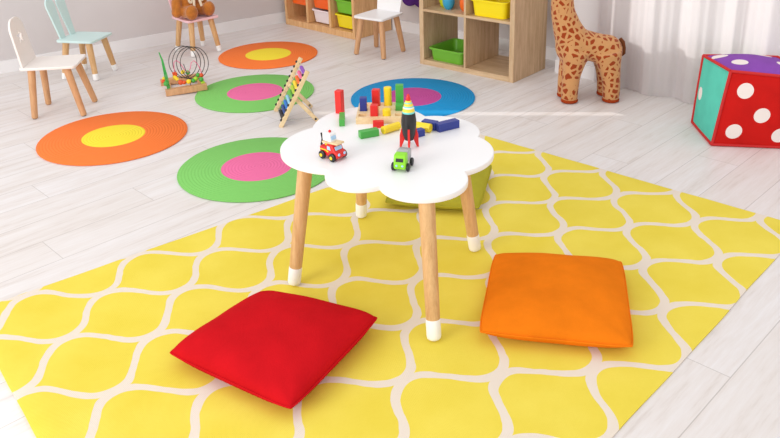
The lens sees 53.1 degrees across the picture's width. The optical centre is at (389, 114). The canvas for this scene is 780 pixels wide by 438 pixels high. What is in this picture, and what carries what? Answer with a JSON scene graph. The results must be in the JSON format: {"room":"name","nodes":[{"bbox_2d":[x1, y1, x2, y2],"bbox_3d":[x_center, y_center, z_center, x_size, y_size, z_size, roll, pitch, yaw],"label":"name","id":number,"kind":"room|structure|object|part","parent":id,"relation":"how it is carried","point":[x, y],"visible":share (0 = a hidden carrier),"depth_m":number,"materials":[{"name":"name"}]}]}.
{"room":"children's room","nodes":[
{"label":"children's room","id":0,"kind":"room"},
{"bbox_2d":[0,0,284,60],"bbox_3d":[-2.379,-1.621,5.207,4.523,2.600,0.120,-16,24,-33],"label":"wall","id":1,"kind":"structure","parent":0,"point":[125,19],"depth_m":5.69,"materials":[{"name":"beige paint"}]},
{"bbox_2d":[0,12,285,73],"bbox_3d":[-2.302,-0.424,5.588,4.523,0.085,0.014,-16,24,-33],"label":"baseboard","id":2,"kind":"structure","parent":1,"relation":"attached to","point":[11,65],"depth_m":5.95,"materials":[{"name":"white wood"}]},
{"bbox_2d":[0,22,779,437],"bbox_3d":[0.011,0.354,3.538,9.000,0.100,10.000,-2,20,0],"label":"floor","id":3,"kind":"structure","parent":0,"point":[58,222],"depth_m":3.69,"materials":[{"name":"white laminate"}]},
{"bbox_2d":[8,17,97,118],"bbox_3d":[-1.941,-0.289,4.497,0.358,0.567,0.285,-4,20,-5],"label":"chair","id":4,"kind":"object","parent":3,"relation":"on","point":[28,62],"visible":1,"depth_m":4.45,"materials":[{"name":"white paint"}]},
{"bbox_3d":[-2.097,-0.421,4.433,0.053,0.266,0.225,-4,20,-5],"label":"backrest","id":5,"kind":"part","parent":4,"relation":"part of","materials":[{"name":"white paint"}]},
{"bbox_3d":[-2.025,-0.118,4.436,0.043,0.286,0.077,4,21,16],"label":"leg","id":6,"kind":"part","parent":4,"relation":"part of","materials":[{"name":"brown wood"}]},
{"bbox_3d":[-2.045,-0.191,4.636,0.043,0.286,0.077,-12,22,-26],"label":"leg","id":7,"kind":"part","parent":4,"relation":"part of","materials":[{"name":"brown wood"}]},
{"bbox_3d":[-1.937,-0.300,4.494,0.308,0.016,0.260,-4,20,-5],"label":"seat","id":8,"kind":"part","parent":4,"relation":"part of","materials":[{"name":"white paint"}]},
{"bbox_3d":[-1.798,-0.132,4.455,0.108,0.289,0.042,7,22,23],"label":"leg","id":9,"kind":"part","parent":4,"relation":"part of","materials":[{"name":"brown wood"}]},
{"bbox_3d":[-1.819,-0.205,4.655,0.108,0.289,0.042,-15,24,-32],"label":"leg","id":10,"kind":"part","parent":4,"relation":"part of","materials":[{"name":"brown wood"}]},
{"bbox_2d":[44,0,117,80],"bbox_3d":[-2.055,-0.518,5.183,0.328,0.530,0.271,3,21,12],"label":"chair","id":11,"kind":"object","parent":3,"relation":"on","point":[81,38],"visible":0.91,"depth_m":5.15,"materials":[{"name":"teal paint"}]},
{"bbox_3d":[-2.194,-0.629,5.112,0.076,0.264,0.090,3,21,12],"label":"backrest","id":12,"kind":"part","parent":11,"relation":"part of","materials":[{"name":"teal paint"}]},
{"bbox_3d":[-2.138,-0.379,5.147,0.078,0.213,0.043,-14,23,-29],"label":"leg","id":13,"kind":"part","parent":11,"relation":"part of","materials":[{"name":"brown wood"}]},
{"bbox_3d":[-2.170,-0.668,5.215,0.076,0.264,0.090,3,21,12],"label":"backrest","id":14,"kind":"part","parent":11,"relation":"part of","materials":[{"name":"teal paint"}]},
{"bbox_3d":[-2.096,-0.446,5.326,0.043,0.213,0.078,-14,23,-30],"label":"leg","id":15,"kind":"part","parent":11,"relation":"part of","materials":[{"name":"brown wood"}]},
{"bbox_3d":[-2.027,-0.512,5.178,0.270,0.016,0.255,3,21,12],"label":"seat","id":16,"kind":"part","parent":11,"relation":"part of","materials":[{"name":"teal paint"}]},
{"bbox_3d":[-1.951,-0.370,5.107,0.043,0.213,0.078,-14,23,-30],"label":"leg","id":17,"kind":"part","parent":11,"relation":"part of","materials":[{"name":"brown wood"}]},
{"bbox_3d":[-1.910,-0.437,5.286,0.078,0.213,0.043,-14,23,-29],"label":"leg","id":18,"kind":"part","parent":11,"relation":"part of","materials":[{"name":"brown wood"}]},
{"bbox_2d":[36,111,187,165],"bbox_3d":[-1.471,0.115,4.157,0.766,0.008,0.766,-2,20,0],"label":"mat","id":19,"kind":"object","parent":3,"relation":"on","point":[112,138],"visible":1,"depth_m":4.11,"materials":[{"name":"orange fabric"}]},
{"bbox_2d":[158,46,208,96],"bbox_3d":[-1.290,-0.297,4.883,0.304,0.274,0.272,-8,21,-16],"label":"bead maze","id":20,"kind":"object","parent":3,"relation":"on","point":[165,81],"visible":1,"depth_m":4.82,"materials":[{"name":"brown wood"}]},
{"bbox_2d":[168,0,221,56],"bbox_3d":[-1.433,-0.706,5.686,0.255,0.501,0.316,-19,26,-39],"label":"chair","id":21,"kind":"object","parent":3,"relation":"on","point":[200,18],"visible":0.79,"depth_m":5.67,"materials":[{"name":"pink paint"}]},
{"bbox_3d":[-1.545,-0.605,5.715,0.076,0.213,0.043,-1,20,3],"label":"leg","id":22,"kind":"part","parent":21,"relation":"part of","materials":[{"name":"brown wood"}]},
{"bbox_3d":[-1.416,-0.561,5.582,0.043,0.213,0.076,-1,20,2],"label":"leg","id":23,"kind":"part","parent":21,"relation":"part of","materials":[{"name":"brown wood"}]},
{"bbox_2d":[171,0,214,19],"bbox_3d":[-1.429,-0.875,5.569,0.263,0.357,0.323,13,25,35],"label":"teddy bear","id":24,"kind":"object","parent":21,"relation":"on","point":[190,9],"visible":1,"depth_m":5.52},
{"bbox_3d":[-1.418,-0.710,5.667,0.255,0.016,0.260,-19,26,-39],"label":"seat","id":25,"kind":"part","parent":21,"relation":"part of","materials":[{"name":"pink paint"}]},
{"bbox_3d":[-1.413,-0.651,5.827,0.043,0.213,0.076,-1,20,2],"label":"leg","id":26,"kind":"part","parent":21,"relation":"part of","materials":[{"name":"brown wood"}]},
{"bbox_3d":[-1.284,-0.606,5.695,0.076,0.213,0.043,-1,20,3],"label":"leg","id":27,"kind":"part","parent":21,"relation":"part of","materials":[{"name":"brown wood"}]},
{"bbox_2d":[177,137,324,202],"bbox_3d":[-0.633,0.249,3.721,0.744,0.008,0.744,-2,20,0],"label":"mat","id":28,"kind":"object","parent":3,"relation":"on","point":[246,170],"visible":0.73,"depth_m":3.64,"materials":[{"name":"green fabric"}]},
{"bbox_2d":[195,74,313,112],"bbox_3d":[-0.828,-0.137,4.790,0.722,0.008,0.722,-2,20,0],"label":"mat","id":29,"kind":"object","parent":3,"relation":"on","point":[250,93],"visible":0.82,"depth_m":4.75,"materials":[{"name":"green fabric"}]},
{"bbox_2d":[218,41,317,68],"bbox_3d":[-0.872,-0.430,5.594,0.704,0.008,0.704,-2,20,0],"label":"mat","id":30,"kind":"object","parent":3,"relation":"on","point":[263,55],"visible":0.98,"depth_m":5.56,"materials":[{"name":"orange fabric"}]},
{"bbox_2d":[274,57,318,127],"bbox_3d":[-0.529,-0.128,4.318,0.223,0.310,0.290,-6,21,-12],"label":"abacus","id":31,"kind":"object","parent":3,"relation":"on","point":[288,104],"visible":1,"depth_m":4.27,"materials":[{"name":"brown wood"}]},
{"bbox_3d":[-0.579,-0.170,4.438,0.184,0.310,0.020,-6,21,-12],"label":"rail","id":32,"kind":"part","parent":31,"relation":"part of","materials":[{"name":"brown wood"}]},
{"bbox_3d":[-0.515,-0.082,4.191,0.184,0.310,0.020,-6,21,-12],"label":"rail","id":33,"kind":"part","parent":31,"relation":"part of","materials":[{"name":"brown wood"}]},
{"bbox_3d":[-0.512,-0.106,4.458,0.135,0.162,0.016,-6,21,-12],"label":"support leg","id":34,"kind":"part","parent":31,"relation":"part of","materials":[{"name":"brown wood"}]},
{"bbox_3d":[-0.457,-0.029,4.244,0.135,0.162,0.016,-6,21,-12],"label":"support leg","id":35,"kind":"part","parent":31,"relation":"part of","materials":[{"name":"brown wood"}]},
{"bbox_2d":[284,0,390,39],"bbox_3d":[-0.436,-1.022,6.226,0.840,0.660,0.395,17,27,42],"label":"drawer unit","id":36,"kind":"object","parent":3,"relation":"on","point":[298,15],"visible":0.67,"depth_m":6.11,"materials":[{"name":"brown wood"}]},
{"bbox_3d":[-0.726,-1.112,6.497,0.025,0.660,0.395,17,27,42],"label":"panel","id":37,"kind":"part","parent":36,"relation":"part of","materials":[{"name":"brown wood"}]},
{"bbox_2d":[293,0,305,4],"bbox_3d":[-0.637,-0.985,6.438,0.236,0.105,0.335,17,27,42],"label":"storage bin","id":38,"kind":"object","parent":36,"relation":"in","point":[302,2],"visible":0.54,"depth_m":6.34,"materials":[{"name":"orange plastic"}]},
{"bbox_2d":[312,7,328,23],"bbox_3d":[-0.436,-0.817,6.293,0.236,0.105,0.335,17,27,42],"label":"storage bin","id":39,"kind":"object","parent":36,"relation":"in","point":[321,15],"visible":0.34,"depth_m":6.20,"materials":[{"name":"white plastic"}]},
{"bbox_2d":[314,0,327,9],"bbox_3d":[-0.440,-0.924,6.254,0.236,0.105,0.335,17,27,42],"label":"storage bin","id":40,"kind":"object","parent":36,"relation":"in","point":[322,4],"visible":0.34,"depth_m":6.16,"materials":[{"name":"orange plastic"}]},
{"bbox_2d":[335,12,351,28],"bbox_3d":[-0.239,-0.756,6.109,0.236,0.105,0.335,17,27,42],"label":"storage bin","id":41,"kind":"object","parent":36,"relation":"in","point":[344,20],"visible":0.37,"depth_m":6.02,"materials":[{"name":"yellow plastic"}]},
{"bbox_2d":[335,0,351,14],"bbox_3d":[-0.242,-0.863,6.070,0.236,0.105,0.335,17,27,42],"label":"storage bin","id":42,"kind":"object","parent":36,"relation":"in","point":[344,6],"visible":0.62,"depth_m":5.97,"materials":[{"name":"green plastic"}]},
{"bbox_3d":[-0.145,-0.931,5.955,0.025,0.660,0.395,17,27,42],"label":"panel","id":43,"kind":"part","parent":36,"relation":"part of","materials":[{"name":"brown wood"}]},
{"bbox_2d":[354,0,405,59],"bbox_3d":[-0.067,-0.692,5.490,0.277,0.529,0.310,13,25,34],"label":"chair","id":44,"kind":"object","parent":3,"relation":"on","point":[386,9],"visible":1,"depth_m":5.49,"materials":[{"name":"white paint"}]},
{"bbox_3d":[-0.217,-0.557,5.504,0.086,0.270,0.042,-3,20,-4],"label":"leg","id":45,"kind":"part","parent":44,"relation":"part of","materials":[{"name":"brown wood"}]},
{"bbox_3d":[-0.102,-0.614,5.650,0.042,0.270,0.086,-6,21,-11],"label":"leg","id":46,"kind":"part","parent":44,"relation":"part of","materials":[{"name":"brown wood"}]},
{"bbox_3d":[-0.080,-0.697,5.470,0.255,0.016,0.265,13,25,34],"label":"seat","id":47,"kind":"part","parent":44,"relation":"part of","materials":[{"name":"white paint"}]},
{"bbox_3d":[-0.049,-0.519,5.386,0.042,0.270,0.086,-6,21,-11],"label":"leg","id":48,"kind":"part","parent":44,"relation":"part of","materials":[{"name":"brown wood"}]},
{"bbox_3d":[0.002,-0.861,5.534,0.225,0.246,0.063,13,25,34],"label":"backrest","id":49,"kind":"part","parent":44,"relation":"part of","materials":[{"name":"white paint"}]},
{"bbox_3d":[0.066,-0.576,5.532,0.086,0.270,0.042,-3,20,-4],"label":"leg","id":50,"kind":"part","parent":44,"relation":"part of","materials":[{"name":"brown wood"}]},
{"bbox_2d":[0,134,779,437],"bbox_3d":[0.017,0.584,2.755,1.892,0.008,2.639,17,27,41],"label":"rug","id":51,"kind":"object","parent":3,"relation":"on","point":[87,354],"visible":0.8,"depth_m":2.58,"materials":[{"name":"yellow carpet"}]},
{"bbox_2d":[170,290,376,408],"bbox_3d":[-0.348,0.669,2.378,0.472,0.113,0.460,10,23,29],"label":"floor cushion","id":52,"kind":"object","parent":51,"relation":"on","point":[275,347],"visible":1,"depth_m":2.28,"materials":[{"name":"red fabric"}]},
{"bbox_2d":[280,107,493,340],"bbox_3d":[0.005,0.323,2.784,0.761,0.461,0.701,11,24,31],"label":"table","id":53,"kind":"object","parent":51,"relation":"on","point":[442,168],"visible":0.92,"depth_m":2.60,"materials":[{"name":"white paint"}]},
{"bbox_3d":[-0.304,0.350,2.664,0.105,0.379,0.051,-6,20,-11],"label":"leg","id":54,"kind":"part","parent":53,"relation":"part of","materials":[{"name":"brown wood"}]},
{"bbox_2d":[319,130,346,161],"bbox_3d":[-0.196,0.097,2.604,0.102,0.098,0.067,15,26,39],"label":"truck","id":55,"kind":"object","parent":53,"relation":"on","point":[333,148],"visible":1,"depth_m":2.58,"materials":[{"name":"red paint"}]},
{"bbox_2d":[339,112,344,125],"bbox_3d":[-0.180,0.017,2.924,0.021,0.026,0.085,-2,20,-2],"label":"block","id":56,"kind":"object","parent":53,"relation":"on","point":[341,114],"visible":1,"depth_m":2.89,"materials":[{"name":"green paint"}]},
{"bbox_2d":[334,89,344,113],"bbox_3d":[-0.195,-0.051,3.014,0.027,0.092,0.027,7,22,23],"label":"block","id":57,"kind":"object","parent":56,"relation":"on","point":[339,93],"visible":0.87,"depth_m":3.00,"materials":[{"name":"red paint"}]},
{"bbox_3d":[-0.110,0.194,3.074,0.051,0.381,0.118,-6,21,-12],"label":"leg","id":58,"kind":"part","parent":53,"relation":"part of","materials":[{"name":"brown wood"}]},
{"bbox_2d":[358,127,378,138],"bbox_3d":[-0.076,0.066,2.783,0.070,0.026,0.028,-10,22,-21],"label":"block","id":59,"kind":"object","parent":53,"relation":"on","point":[370,132],"visible":1,"depth_m":2.77,"materials":[{"name":"green paint"}]},
{"bbox_2d":[373,120,383,127],"bbox_3d":[-0.043,0.035,2.868,0.040,0.024,0.022,-2,20,-2],"label":"block","id":60,"kind":"object","parent":53,"relation":"on","point":[376,123],"visible":0.78,"depth_m":2.86,"materials":[{"name":"red paint"}]},
{"bbox_2d":[356,102,404,123],"bbox_3d":[-0.032,-0.007,2.979,0.182,0.025,0.172,-1,20,3],"label":"board","id":61,"kind":"object","parent":53,"relation":"on","point":[362,117],"visible":0.66,"depth_m":2.91,"materials":[{"name":"brown wood"}]},
{"bbox_2d":[359,96,366,110],"bbox_3d":[-0.101,-0.037,2.971,0.026,0.062,0.026,-1,20,3],"label":"block","id":62,"kind":"object","parent":61,"relation":"on","point":[363,99],"visible":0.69,"depth_m":2.96,"materials":[{"name":"blue paint"}]},
{"bbox_2d":[370,103,378,115],"bbox_3d":[-0.058,-0.013,2.917,0.028,0.052,0.028,1,20,8],"label":"block","id":63,"kind":"object","parent":61,"relation":"on","point":[374,109],"visible":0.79,"depth_m":2.90,"materials":[{"name":"red paint"}]},
{"bbox_2d":[372,88,380,105],"bbox_3d":[-0.054,-0.063,3.021,0.028,0.074,0.028,2,21,11],"label":"block","id":64,"kind":"object","parent":61,"relation":"on","point":[375,91],"visible":0.63,"depth_m":3.01,"materials":[{"name":"red paint"}]},
{"bbox_2d":[382,108,390,115],"bbox_3d":[-0.012,-0.005,2.918,0.031,0.034,0.031,-2,20,0],"label":"block","id":65,"kind":"object","parent":61,"relation":"on","point":[386,111],"visible":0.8,"depth_m":2.91,"materials":[{"name":"yellow paint"}]},
{"bbox_2d":[384,86,391,105],"bbox_3d":[-0.008,-0.067,3.017,0.030,0.082,0.030,-2,20,0],"label":"block","id":66,"kind":"object","parent":61,"relation":"on","point":[387,89],"visible":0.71,"depth_m":3.00,"materials":[{"name":"yellow paint"}]},
{"bbox_2d":[395,103,402,110],"bbox_3d":[0.035,-0.025,2.969,0.028,0.034,0.027,-1,20,3],"label":"block","id":67,"kind":"object","parent":61,"relation":"on","point":[399,106],"visible":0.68,"depth_m":2.96,"materials":[{"name":"green paint"}]},
{"bbox_2d":[395,83,403,105],"bbox_3d":[0.037,-0.072,3.013,0.030,0.092,0.027,-1,20,3],"label":"block","id":68,"kind":"object","parent":61,"relation":"on","point":[399,93],"visible":0.66,"depth_m":3.00,"materials":[{"name":"green paint"}]},
{"bbox_2d":[381,122,400,133],"bbox_3d":[0.004,0.048,2.821,0.074,0.029,0.029,-17,25,-35],"label":"block","id":69,"kind":"object","parent":53,"relation":"on","point":[395,126],"visible":0.96,"depth_m":2.81,"materials":[{"name":"yellow paint"}]},
{"bbox_2d":[391,147,413,171],"bbox_3d":[0.041,0.143,2.514,0.059,0.060,0.086,4,21,15],"label":"dump truck","id":70,"kind":"object","parent":53,"relation":"on","point":[402,155],"visible":1,"depth_m":2.48,"materials":[{"name":"paint"}]},
{"bbox_2d":[400,94,418,147],"bbox_3d":[0.064,0.020,2.656,0.052,0.191,0.052,-19,26,-39],"label":"toy rocket","id":71,"kind":"object","parent":53,"relation":"on","point":[408,132],"visible":0.98,"depth_m":2.64,"materials":[{"name":"black paint"}]},
{"bbox_2d":[417,127,424,137],"bbox_3d":[0.101,0.064,2.772,0.040,0.026,0.026,-13,23,-28],"label":"block","id":72,"kind":"object","parent":53,"relation":"on","point":[421,131],"visible":0.51,"depth_m":2.77,"materials":[{"name":"blue paint"}]},
{"bbox_2d":[416,121,432,132],"bbox_3d":[0.118,0.044,2.816,0.064,0.032,0.032,9,23,28],"label":"block","id":73,"kind":"object","parent":53,"relation":"on","point":[428,127],"visible":0.64,"depth_m":2.80,"materials":[{"name":"yellow paint"}]},
{"bbox_3d":[0.121,0.441,2.380,0.050,0.381,0.120,-5,20,-9],"label":"leg","id":74,"kind":"part","parent":53,"relation":"part of","materials":[{"name":"brown wood"}]},
{"bbox_2d":[421,119,438,130],"bbox_3d":[0.145,0.036,2.838,0.056,0.030,0.030,9,23,28],"label":"block","id":75,"kind":"object","parent":53,"relation":"on","point":[429,121],"visible":0.61,"depth_m":2.83,"materials":[{"name":"blue paint"}]},
{"bbox_2d":[435,118,458,132],"bbox_3d":[0.207,0.038,2.828,0.088,0.030,0.030,-13,23,-27],"label":"block","id":76,"kind":"object","parent":53,"relation":"on","point":[453,123],"visible":1,"depth_m":2.81,"materials":[{"name":"blue paint"}]},
{"bbox_3d":[0.272,0.273,2.826,0.104,0.379,0.051,-10,22,-21],"label":"leg","id":77,"kind":"part","parent":53,"relation":"part of","materials":[{"name":"brown wood"}]},
{"bbox_2d":[385,165,491,209],"bbox_3d":[0.218,0.292,3.402,0.415,0.085,0.445,3,21,13],"label":"floor cushion","id":78,"kind":"object","parent":51,"relation":"on","point":[479,180],"visible":0.24,"depth_m":3.24,"materials":[{"name":"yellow fabric"}]},
{"bbox_2d":[480,253,632,347],"bbox_3d":[0.543,0.584,2.556,0.460,0.100,0.496,3,21,12],"label":"floor cushion","id":79,"kind":"object","parent":51,"relation":"on","point":[574,300],"visible":1,"depth_m":2.45,"materials":[{"name":"orange fabric"}]},
{"bbox_2d":[351,78,474,115],"bbox_3d":[0.135,-0.103,4.616,0.732,0.008,0.732,-2,20,0],"label":"mat","id":80,"kind":"object","parent":3,"relation":"on","point":[429,97],"visible":0.75,"depth_m":4.64,"materials":[{"name":"blue fabric"}]},
{"bbox_2d":[419,0,547,82],"bbox_3d":[0.597,-0.668,5.065,0.738,0.735,0.385,15,26,39],"label":"cube bookcase","id":81,"kind":"object","parent":3,"relation":"on","point":[527,21],"visible":0.74,"depth_m":5.01,"materials":[{"name":"brown wood"}]},
{"bbox_3d":[0.332,-0.740,5.284,0.034,0.735,0.385,15,26,39],"label":"panel","id":82,"kind":"part","parent":81,"relation":"part of","materials":[{"name":"brown wood"}]},
{"bbox_3d":[0.468,-0.708,5.170,0.327,0.016,0.383,15,26,39],"label":"shelf","id":83,"kind":"part","parent":81,"relation":"part of","materials":[{"name":"brown wood"}]},
{"bbox_2d":[429,38,463,64],"bbox_3d":[0.457,-0.423,5.247,0.290,0.088,0.300,15,26,39],"label":"storage bin","id":84,"kind":"object","parent":81,"relation":"on","point":[451,50],"visible":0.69,"depth_m":5.21,"materials":[{"name":"green plastic"}]},
{"bbox_2d":[442,0,454,9],"bbox_3d":[0.382,-0.746,5.082,0.082,0.120,0.082,-2,20,0],"label":"cup","id":85,"kind":"object","parent":81,"relation":"on","point":[448,4],"visible":1,"depth_m":5.06,"materials":[{"name":"blue"}]},
{"bbox_2d":[460,0,463,10],"bbox_3d":[0.483,-0.718,5.020,0.071,0.105,0.071,-2,20,0],"label":"cup","id":86,"kind":"object","parent":81,"relation":"on","point":[461,1],"visible":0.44,"depth_m":5.00,"materials":[{"name":"orange plastic"}]},
{"bbox_3d":[0.608,-0.339,5.185,0.670,0.034,0.384,15,26,39],"label":"panel","id":87,"kind":"part","parent":81,"relation":"part of","materials":[{"name":"brown wood"}]},
{"bbox_3d":[0.727,-0.637,4.956,0.327,0.016,0.383,15,26,39],"label":"shelf","id":88,"kind":"part","parent":81,"relation":"part of","materials":[{"name":"brown wood"}]},
{"bbox_2d":[472,0,509,18],"bbox_3d":[0.694,-0.689,4.920,0.275,0.108,0.300,15,26,39],"label":"storage bin","id":89,"kind":"object","parent":81,"relation":"on","point":[498,9],"visible":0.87,"depth_m":4.81,"materials":[{"name":"yellow plastic"}]},
{"bbox_3d":[0.863,-0.596,4.845,0.034,0.735,0.385,15,26,39],"label":"panel","id":90,"kind":"part","parent":81,"relation":"part of","materials":[{"name":"brown wood"}]},
{"bbox_2d":[551,0,625,103],"bbox_3d":[1.060,-0.640,4.320,0.532,1.166,0.240,-2,20,0],"label":"giraffe","id":91,"kind":"object","parent":3,"relation":"on","point":[575,45],"visible":1,"depth_m":4.35,"materials":[{"name":"brown fabric"}]},
{"bbox_2d":[691,54,779,148],"bbox_3d":[1.761,-0.086,3.857,0.414,0.404,0.398,-2,20,0],"label":"dice","id":92,"kind":"object","parent":3,"relation":"on","point":[737,99],"visible":1,"depth_m":3.74,"materials":[{"name":"red fabric"}]},
{"bbox_2d":[399,0,554,47],"bbox_3d":[0.524,-1.776,5.381,2.966,2.600,0.120,16,27,40],"label":"wall","id":93,"kind":"structure","parent":0,"point":[410,13],"depth_m":5.51,"materials":[{"name":"beige paint"}]},
{"bbox_2d":[402,0,418,6],"bbox_3d":[0.192,-0.980,5.900,0.349,0.340,0.040,16,27,40],"label":"wall ornament","id":94,"kind":"object","parent":93,"relation":"attached to","point":[406,2],"visible":0.55,"depth_m":5.95,"materials":[{"name":"purple fabric"}]},
{"bbox_2d":[391,18,556,60],"bbox_3d":[0.523,-0.575,5.761,2.946,0.085,0.014,16,27,40],"label":"baseboard","id":95,"kind":"structure","parent":93,"relation":"attached to","point":[406,26],"depth_m":5.75,"materials":[{"name":"white"}]},
{"bbox_2d":[556,0,598,66],"bbox_3d":[4.146,-0.587,1.832,8.500,2.600,0.160,17,27,41],"label":"wall","id":96,"kind":"structure","parent":0,"point":[586,10],"depth_m":4.75,"materials":[{"name":"paint"}]},
{"bbox_2d":[555,59,673,97],"bbox_3d":[4.122,0.616,2.207,8.500,0.085,0.014,17,27,41],"label":"baseboard","id":97,"kind":"structure","parent":96,"relation":"attached to","point":[588,71],"depth_m":4.85,"materials":[{"name":"white"}]},
{"bbox_3d":[1.855,-2.209,3.340,1.577,0.024,1.423,-2,20,0],"label":"rail","id":98,"kind":"object","parent":96,"relation":"attached to","visible":0},
{"bbox_2d":[594,0,746,103],"bbox_3d":[1.523,-1.207,4.097,0.865,2.350,0.063,16,26,39],"label":"curtain","id":99,"kind":"object","parent":98,"relation":"hanging from","point":[666,41],"visible":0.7,"depth_m":4.38,"materials":[{"name":"white fabric"}]},
{"bbox_2d":[740,0,779,55],"bbox_3d":[2.218,-0.976,3.407,1.150,2.350,0.067,15,26,39],"label":"curtain","id":100,"kind":"object","parent":98,"relation":"hanging from","point":[761,27],"visible":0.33,"depth_m":3.94,"materials":[{"name":"white fabric"}]}
]}

